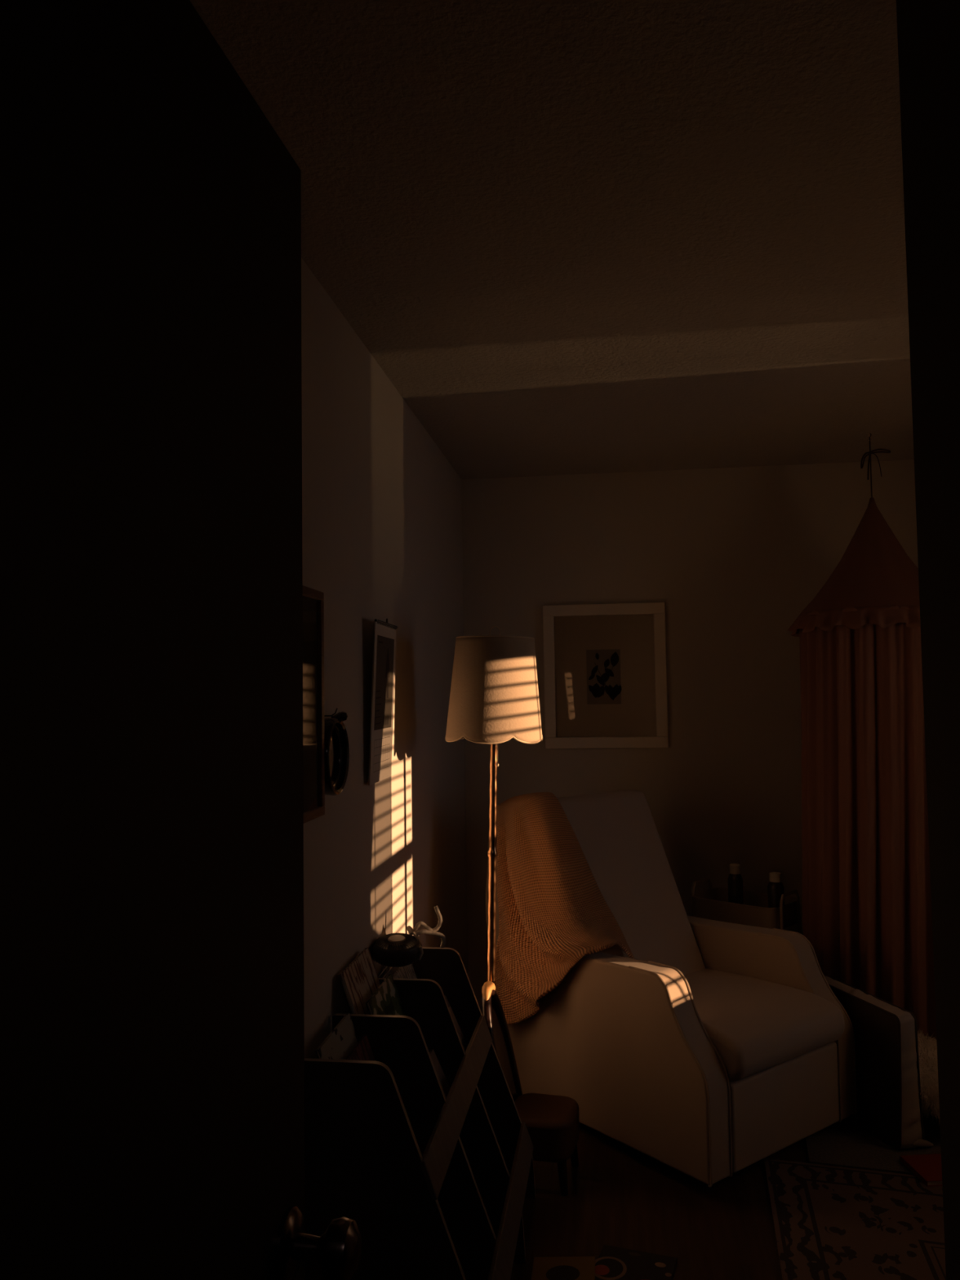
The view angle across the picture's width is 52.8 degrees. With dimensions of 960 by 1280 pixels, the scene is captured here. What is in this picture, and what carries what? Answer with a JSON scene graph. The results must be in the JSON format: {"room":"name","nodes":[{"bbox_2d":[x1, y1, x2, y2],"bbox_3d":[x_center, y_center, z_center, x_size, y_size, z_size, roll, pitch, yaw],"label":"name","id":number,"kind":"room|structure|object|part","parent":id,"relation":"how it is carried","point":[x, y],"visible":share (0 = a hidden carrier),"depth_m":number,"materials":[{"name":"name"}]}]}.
{"room":"child's bedroom","nodes":[
{"label":"child's bedroom","id":0,"kind":"room"},
{"bbox_2d":[301,257,467,1058],"bbox_3d":[-0.400,0.368,2.392,0.100,2.440,4.300,-1,-3,8],"label":"wall","id":1,"kind":"structure","parent":0,"point":[382,502],"depth_m":2.78,"materials":[{"name":"beige paint"}]},
{"bbox_2d":[302,585,324,823],"bbox_3d":[-0.395,0.133,2.005,0.026,0.506,0.402,-1,-3,8],"label":"framed print","id":2,"kind":"object","parent":1,"relation":"attached to","point":[313,738],"visible":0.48,"depth_m":2.14,"materials":[{"name":"brown wood"}]},
{"bbox_3d":[-0.389,0.133,2.004,0.002,0.464,0.360,-1,-3,8],"label":"glass","id":3,"kind":"part","parent":2,"relation":"part of","materials":[{"name":"clear glass"}]},
{"bbox_2d":[324,707,337,716],"bbox_3d":[-0.352,0.170,2.271,0.036,0.019,0.009,0,-3,-7],"label":"nail","id":4,"kind":"object","parent":1,"relation":"attached to","point":[335,713],"visible":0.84,"depth_m":2.27,"materials":[{"name":"black metal"}]},
{"bbox_2d":[324,711,349,795],"bbox_3d":[-0.343,0.268,2.283,0.046,0.197,0.184,-1,-3,8],"label":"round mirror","id":5,"kind":"object","parent":4,"relation":"hanging from","point":[336,755],"visible":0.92,"depth_m":2.31,"materials":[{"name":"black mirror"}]},
{"bbox_3d":[-0.352,0.275,2.284,0.002,0.139,0.139,-1,-3,8],"label":"glass","id":6,"kind":"part","parent":5,"relation":"part of","materials":[{"name":"grey mirror"}]},
{"bbox_2d":[368,617,397,785],"bbox_3d":[-0.276,0.170,2.781,0.030,0.467,0.298,-1,-3,6],"label":"framed print","id":7,"kind":"object","parent":1,"relation":"attached to","point":[384,633],"visible":1,"depth_m":2.76,"materials":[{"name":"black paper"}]},
{"bbox_2d":[189,0,914,479],"bbox_3d":[0.801,-0.971,1.497,2.780,0.100,5.880,-1,-3,8],"label":"ceiling","id":8,"kind":"structure","parent":0,"point":[571,237],"depth_m":2.00,"materials":[{"name":"beige paint"}]},
{"bbox_3d":[1.520,-0.790,3.764,0.012,0.032,0.004,-1,-3,8],"label":"ceiling hook","id":9,"kind":"object","parent":8,"relation":"attached to","visible":0},
{"bbox_2d":[787,432,937,1041],"bbox_3d":[1.532,0.402,3.701,0.666,2.422,0.662,-1,-3,8],"label":"canopy","id":10,"kind":"object","parent":9,"relation":"hanging from","point":[867,917],"visible":0.57,"depth_m":3.48,"materials":[{"name":"brown fabric"}]},
{"bbox_2d":[799,616,937,1041],"bbox_3d":[1.439,0.762,3.696,0.437,1.705,0.632,-1,-3,8],"label":"drape","id":11,"kind":"object","parent":10,"relation":"hanging from","point":[867,917],"depth_m":3.46,"materials":[{"name":"brown fabric"}]},
{"bbox_3d":[1.521,-0.676,3.757,0.011,0.261,0.004,-1,-3,8],"label":"hanging cord","id":12,"kind":"part","parent":10,"relation":"part of","materials":[{"name":"brown fabric"}]},
{"bbox_2d":[510,1122,808,1279],"bbox_3d":[0.837,1.565,1.358,2.780,0.100,5.880,-1,-3,8],"label":"floor","id":13,"kind":"structure","parent":0,"point":[620,1195],"depth_m":2.68,"materials":[{"name":"brown wood"}]},
{"bbox_2d":[304,946,535,1279],"bbox_3d":[-0.113,1.235,2.387,0.417,0.700,0.904,-1,-3,8],"label":"rack","id":14,"kind":"object","parent":13,"relation":"on","point":[433,1186],"visible":0.82,"depth_m":2.19,"materials":[{"name":"black wood"}]},
{"bbox_2d":[315,1013,359,1059],"bbox_3d":[-0.276,0.997,2.122,0.100,0.272,0.237,-1,-3,8],"label":"picture book","id":15,"kind":"object","parent":14,"relation":"on","point":[342,1040],"visible":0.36,"depth_m":2.14,"materials":[{"name":"white paper"}]},
{"bbox_2d":[339,947,380,1014],"bbox_3d":[-0.256,0.967,2.405,0.122,0.334,0.240,-1,-3,8],"label":"picture book","id":16,"kind":"object","parent":14,"relation":"on","point":[360,980],"visible":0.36,"depth_m":2.39,"materials":[{"name":"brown paper"}]},
{"bbox_2d":[346,1034,375,1061],"bbox_3d":[-0.243,1.018,2.110,0.084,0.225,0.235,-1,-3,8],"label":"picture book","id":17,"kind":"object","parent":14,"relation":"on","point":[362,1051],"visible":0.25,"depth_m":2.18,"materials":[{"name":"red paper"}]},
{"bbox_2d":[377,965,389,977],"bbox_3d":[-0.217,1.037,2.702,0.097,0.252,0.275,-1,-3,8],"label":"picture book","id":18,"kind":"object","parent":14,"relation":"on","point":[385,968],"visible":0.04,"depth_m":2.66,"materials":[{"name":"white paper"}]},
{"bbox_2d":[365,973,405,1015],"bbox_3d":[-0.205,0.999,2.404,0.098,0.263,0.235,-1,-3,8],"label":"picture book","id":19,"kind":"object","parent":14,"relation":"on","point":[386,1000],"visible":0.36,"depth_m":2.43,"materials":[{"name":"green paper"}]},
{"bbox_2d":[381,966,399,977],"bbox_3d":[-0.201,1.033,2.703,0.095,0.248,0.260,-1,-3,8],"label":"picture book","id":20,"kind":"object","parent":14,"relation":"on","point":[392,971],"visible":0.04,"depth_m":2.66,"materials":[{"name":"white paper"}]},
{"bbox_2d":[392,964,417,978],"bbox_3d":[-0.184,1.031,2.683,0.088,0.235,0.235,-1,-3,8],"label":"picture book","id":21,"kind":"object","parent":14,"relation":"on","point":[407,971],"visible":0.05,"depth_m":2.72,"materials":[{"name":"white paper"}]},
{"bbox_2d":[371,905,445,967],"bbox_3d":[-0.208,0.832,2.724,0.148,0.126,0.253,-2,-3,20],"label":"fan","id":22,"kind":"object","parent":14,"relation":"on","point":[393,949],"visible":1,"depth_m":2.65,"materials":[{"name":"black metal"}]},
{"bbox_2d":[371,933,422,966],"bbox_3d":[-0.229,0.851,2.672,0.140,0.064,0.142,-1,-3,8],"label":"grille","id":23,"kind":"object","parent":22,"relation":"attached to","point":[393,949],"depth_m":2.63,"materials":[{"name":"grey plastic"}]},
{"bbox_3d":[-0.196,0.858,2.800,0.032,0.063,0.071,-2,-3,21],"label":"leg","id":24,"kind":"part","parent":22,"relation":"part of","materials":[{"name":"white plastic"}]},
{"bbox_3d":[-0.151,0.808,2.792,0.087,0.072,0.030,1,-3,-25],"label":"leg","id":25,"kind":"part","parent":22,"relation":"part of","materials":[{"name":"white plastic"}]},
{"bbox_3d":[-0.140,0.862,2.783,0.100,0.065,0.028,2,-4,-38],"label":"leg","id":26,"kind":"part","parent":22,"relation":"part of","materials":[{"name":"white plastic"}]},
{"bbox_2d":[417,1141,428,1155],"bbox_3d":[-0.127,1.178,2.394,0.185,0.064,0.871,-1,-3,8],"label":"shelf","id":27,"kind":"object","parent":14,"relation":"attached to","point":[422,1144],"depth_m":2.21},
{"bbox_2d":[429,1048,450,1098],"bbox_3d":[-0.108,1.070,2.337,0.052,0.103,0.155,-1,-3,8],"label":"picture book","id":28,"kind":"object","parent":14,"relation":"on","point":[445,1085],"visible":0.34,"depth_m":2.39,"materials":[{"name":"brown paper"}]},
{"bbox_2d":[444,995,463,1035],"bbox_3d":[-0.089,1.079,2.685,0.061,0.121,0.200,-1,-3,8],"label":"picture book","id":29,"kind":"object","parent":14,"relation":"on","point":[447,1002],"visible":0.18,"depth_m":2.78,"materials":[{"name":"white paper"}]},
{"bbox_3d":[-0.043,1.108,2.377,0.036,0.076,0.890,-1,-3,8],"label":"retaining rail","id":30,"kind":"part","parent":14,"relation":"part of","materials":[{"name":"brown wood"}]},
{"bbox_2d":[448,1006,467,1052],"bbox_3d":[-0.071,1.078,2.624,0.059,0.116,0.155,-1,-3,8],"label":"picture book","id":31,"kind":"object","parent":14,"relation":"on","point":[464,1042],"visible":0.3,"depth_m":2.68,"materials":[{"name":"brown paper"}]},
{"bbox_2d":[493,1168,511,1237],"bbox_3d":[-0.013,1.521,2.360,0.194,0.067,0.871,-1,-3,8],"label":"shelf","id":32,"kind":"object","parent":14,"relation":"attached to","point":[496,1219],"depth_m":2.48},
{"bbox_3d":[0.076,1.403,2.344,0.034,0.074,0.890,-1,-3,8],"label":"retaining rail","id":33,"kind":"part","parent":14,"relation":"part of","materials":[{"name":"brown wood"}]},
{"bbox_2d":[444,626,542,986],"bbox_3d":[0.051,0.785,3.055,0.312,1.663,0.309,-3,-4,39],"label":"floor lamp","id":34,"kind":"object","parent":13,"relation":"on","point":[494,695],"visible":0.85,"depth_m":2.98,"materials":[{"name":"beige fabric"}]},
{"bbox_3d":[0.046,0.159,3.089,0.308,0.328,0.310,0,-3,8],"label":"lamp shade","id":35,"kind":"part","parent":34,"relation":"part of","materials":[{"name":"beige fabric"}]},
{"bbox_3d":[0.056,0.341,3.062,0.010,0.123,0.010,0,-3,8],"label":"pull chain","id":36,"kind":"part","parent":34,"relation":"part of","materials":[{"name":"gold metal"}]},
{"bbox_2d":[481,981,579,1195],"bbox_3d":[0.149,1.330,2.925,0.281,0.565,0.210,-2,-3,16],"label":"chair","id":37,"kind":"object","parent":13,"relation":"on","point":[552,1121],"visible":0.66,"depth_m":2.89,"materials":[{"name":"brown wood"}]},
{"bbox_3d":[0.025,1.076,2.974,0.032,0.050,0.094,-2,-3,16],"label":"crest rail","id":38,"kind":"part","parent":37,"relation":"part of","materials":[{"name":"brown wood"}]},
{"bbox_3d":[0.056,1.276,2.955,0.087,0.376,0.158,-2,-3,16],"label":"panel","id":39,"kind":"part","parent":37,"relation":"part of","materials":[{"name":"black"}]},
{"bbox_3d":[0.190,1.463,2.907,0.198,0.117,0.210,-2,-3,16],"label":"seat","id":40,"kind":"part","parent":37,"relation":"part of","materials":[{"name":"brown"}]},
{"bbox_3d":[0.238,1.538,2.806,0.031,0.134,0.044,1,-4,-29],"label":"leg","id":41,"kind":"part","parent":37,"relation":"part of","materials":[{"name":"black wood"}]},
{"bbox_3d":[0.281,1.546,2.960,0.044,0.134,0.031,1,-4,-29],"label":"leg","id":42,"kind":"part","parent":37,"relation":"part of","materials":[{"name":"black wood"}]},
{"bbox_2d":[530,1256,595,1279],"bbox_3d":[0.198,1.566,2.336,0.155,0.024,0.240,-1,-3,8],"label":"picture book","id":43,"kind":"object","parent":13,"relation":"on","point":[570,1268],"visible":1,"depth_m":2.40,"materials":[{"name":"brown paper"}]},
{"bbox_2d":[546,1265,579,1279],"bbox_3d":[0.204,1.561,2.381,0.084,0.001,0.072,-6,-4,8],"label":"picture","id":44,"kind":"object","parent":43,"relation":"on","point":[561,1272],"depth_m":2.38},
{"bbox_2d":[595,1244,677,1279],"bbox_3d":[0.367,1.572,2.379,0.200,0.012,0.240,-2,-3,20],"label":"picture book","id":45,"kind":"object","parent":13,"relation":"on","point":[613,1263],"visible":0.94,"depth_m":2.43,"materials":[{"name":"grey paper"}]},
{"bbox_2d":[485,789,857,1186],"bbox_3d":[0.614,1.098,3.384,0.742,1.062,1.133,2,-4,-38],"label":"armchair","id":46,"kind":"object","parent":13,"relation":"on","point":[708,1053],"visible":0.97,"depth_m":3.06,"materials":[{"name":"beige fabric"}]},
{"bbox_2d":[495,791,635,1024],"bbox_3d":[0.246,0.934,3.346,0.549,0.782,0.324,-3,-4,39],"label":"knitted blanket","id":47,"kind":"object","parent":46,"relation":"on","point":[553,913],"visible":0.97,"depth_m":3.33,"materials":[{"name":"orange fabric"}]},
{"bbox_3d":[0.431,1.068,3.573,0.582,0.976,0.616,2,-4,-38],"label":"backrest","id":48,"kind":"part","parent":46,"relation":"part of","materials":[{"name":"beige fabric"}]},
{"bbox_3d":[0.406,1.291,3.117,0.097,0.552,0.900,2,-4,-38],"label":"arm","id":49,"kind":"part","parent":46,"relation":"part of","materials":[{"name":"beige fabric"}]},
{"bbox_2d":[683,968,844,1080],"bbox_3d":[0.759,1.240,3.189,0.542,0.152,0.662,2,-4,-38],"label":"seat cushion","id":50,"kind":"object","parent":46,"relation":"on","point":[758,1025],"depth_m":3.00,"materials":[{"name":"beige fabric"}]},
{"bbox_3d":[0.917,1.306,3.511,0.097,0.552,0.900,2,-4,-38],"label":"arm","id":51,"kind":"part","parent":46,"relation":"part of","materials":[{"name":"beige fabric"}]},
{"bbox_3d":[0.683,1.428,3.282,0.538,0.270,0.850,2,-4,-38],"label":"panel","id":52,"kind":"part","parent":46,"relation":"part of","materials":[{"name":"beige fabric"}]},
{"bbox_2d":[691,877,800,933],"bbox_3d":[1.083,1.327,3.929,0.414,0.651,0.255,-4,-4,44],"label":"utility cart","id":53,"kind":"object","parent":13,"relation":"on","point":[712,904],"visible":0.22,"depth_m":3.86,"materials":[{"name":"beige metal"}]},
{"bbox_3d":[0.940,1.317,4.067,0.013,0.611,0.152,-4,-4,44],"label":"frame","id":54,"kind":"part","parent":53,"relation":"part of","materials":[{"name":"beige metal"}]},
{"bbox_2d":[727,863,743,904],"bbox_3d":[1.047,1.028,3.960,0.060,0.215,0.060,-1,-3,8],"label":"bottle","id":55,"kind":"object","parent":53,"relation":"on","point":[735,878],"visible":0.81,"depth_m":3.94,"materials":[{"name":"brown"}]},
{"bbox_2d":[767,871,784,907],"bbox_3d":[1.178,1.027,3.846,0.064,0.200,0.064,-1,-3,8],"label":"bottle","id":56,"kind":"object","parent":53,"relation":"on","point":[775,889],"visible":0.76,"depth_m":3.83,"materials":[{"name":"brown"}]},
{"bbox_3d":[1.224,1.298,3.794,0.013,0.611,0.152,-4,-4,44],"label":"frame","id":57,"kind":"part","parent":53,"relation":"part of","materials":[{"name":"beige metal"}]},
{"bbox_2d":[764,1158,946,1279],"bbox_3d":[1.288,1.540,2.017,1.218,0.009,1.699,-1,-3,12],"label":"patterned rug","id":58,"kind":"object","parent":13,"relation":"on","point":[831,1222],"visible":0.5,"depth_m":2.60,"materials":[{"name":"brown fabric"}]},
{"bbox_2d":[899,1153,942,1186],"bbox_3d":[1.384,1.573,2.874,0.200,0.016,0.155,-1,-3,-4],"label":"picture book","id":59,"kind":"object","parent":58,"relation":"on","point":[927,1168],"visible":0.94,"depth_m":2.87,"materials":[{"name":"red paper"}]},
{"bbox_2d":[805,1111,941,1175],"bbox_3d":[1.622,1.603,3.230,1.069,0.006,0.904,-2,-3,13],"label":"rug","id":60,"kind":"object","parent":13,"relation":"on","point":[844,1144],"visible":0.18,"depth_m":3.03,"materials":[{"name":"grey fabric"}]},
{"bbox_2d":[824,976,924,1150],"bbox_3d":[1.284,1.393,3.238,0.126,0.422,0.465,0,-3,-16],"label":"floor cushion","id":61,"kind":"object","parent":60,"relation":"on","point":[890,1108],"visible":0.64,"depth_m":3.07,"materials":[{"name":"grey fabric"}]},
{"bbox_2d":[912,1138,933,1146],"bbox_3d":[1.385,1.570,3.023,0.068,0.034,0.033,-1,-3,8],"label":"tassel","id":62,"kind":"object","parent":60,"relation":"on","point":[920,1142],"visible":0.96,"depth_m":3.02,"materials":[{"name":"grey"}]},
{"bbox_2d":[917,1030,939,1125],"bbox_3d":[1.492,1.441,3.195,0.426,0.297,0.407,-1,-3,11],"label":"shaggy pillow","id":63,"kind":"object","parent":60,"relation":"on","point":[927,1047],"visible":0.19,"depth_m":3.07,"materials":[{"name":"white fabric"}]},
{"bbox_2d":[461,459,918,996],"bbox_3d":[1.141,0.451,4.296,2.430,2.440,0.100,-1,-3,8],"label":"wall","id":64,"kind":"structure","parent":0,"point":[735,556],"depth_m":4.29,"materials":[{"name":"beige paint"}]},
{"bbox_2d":[475,995,482,1013],"bbox_3d":[1.150,1.621,4.175,2.430,0.090,0.014,-1,-3,8],"label":"baseboard","id":65,"kind":"structure","parent":64,"relation":"attached to","point":[479,999],"depth_m":4.33,"materials":[{"name":"grey"}]},
{"bbox_2d":[542,602,668,748],"bbox_3d":[0.558,0.161,4.326,0.543,0.645,0.032,-1,-3,8],"label":"framed print","id":66,"kind":"object","parent":64,"relation":"attached to","point":[605,674],"visible":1,"depth_m":4.33,"materials":[{"name":"beige paper"}]},
{"bbox_2d":[586,648,622,704],"bbox_3d":[0.555,0.165,4.329,0.154,0.245,0.002,-1,-3,8],"label":"print","id":67,"kind":"object","parent":66,"relation":"attached to","point":[603,666],"depth_m":4.33,"materials":[{"name":"black paper"}]},
{"bbox_2d":[896,0,959,1279],"bbox_3d":[1.181,0.240,0.470,1.540,2.440,0.920,-1,-3,8],"label":"wall","id":68,"kind":"structure","parent":0,"point":[928,31],"depth_m":0.98,"materials":[{"name":"grey"}]},
{"bbox_3d":[-0.137,0.246,0.249,1.010,2.440,0.120,-1,-3,8],"label":"wall","id":69,"kind":"structure","parent":0,"visible":0},
{"bbox_2d":[0,0,361,1279],"bbox_3d":[-0.224,0.468,0.673,0.110,2.025,0.700,-1,-3,9],"label":"door","id":70,"kind":"structure","parent":69,"relation":"in","point":[152,1006],"depth_m":0.71,"materials":[{"name":"grey paint"}]},
{"bbox_3d":[-0.156,0.601,0.954,0.074,0.068,0.068,-1,-3,9],"label":"knob","id":71,"kind":"part","parent":70,"relation":"part of","materials":[{"name":"brown metal"}]}
]}

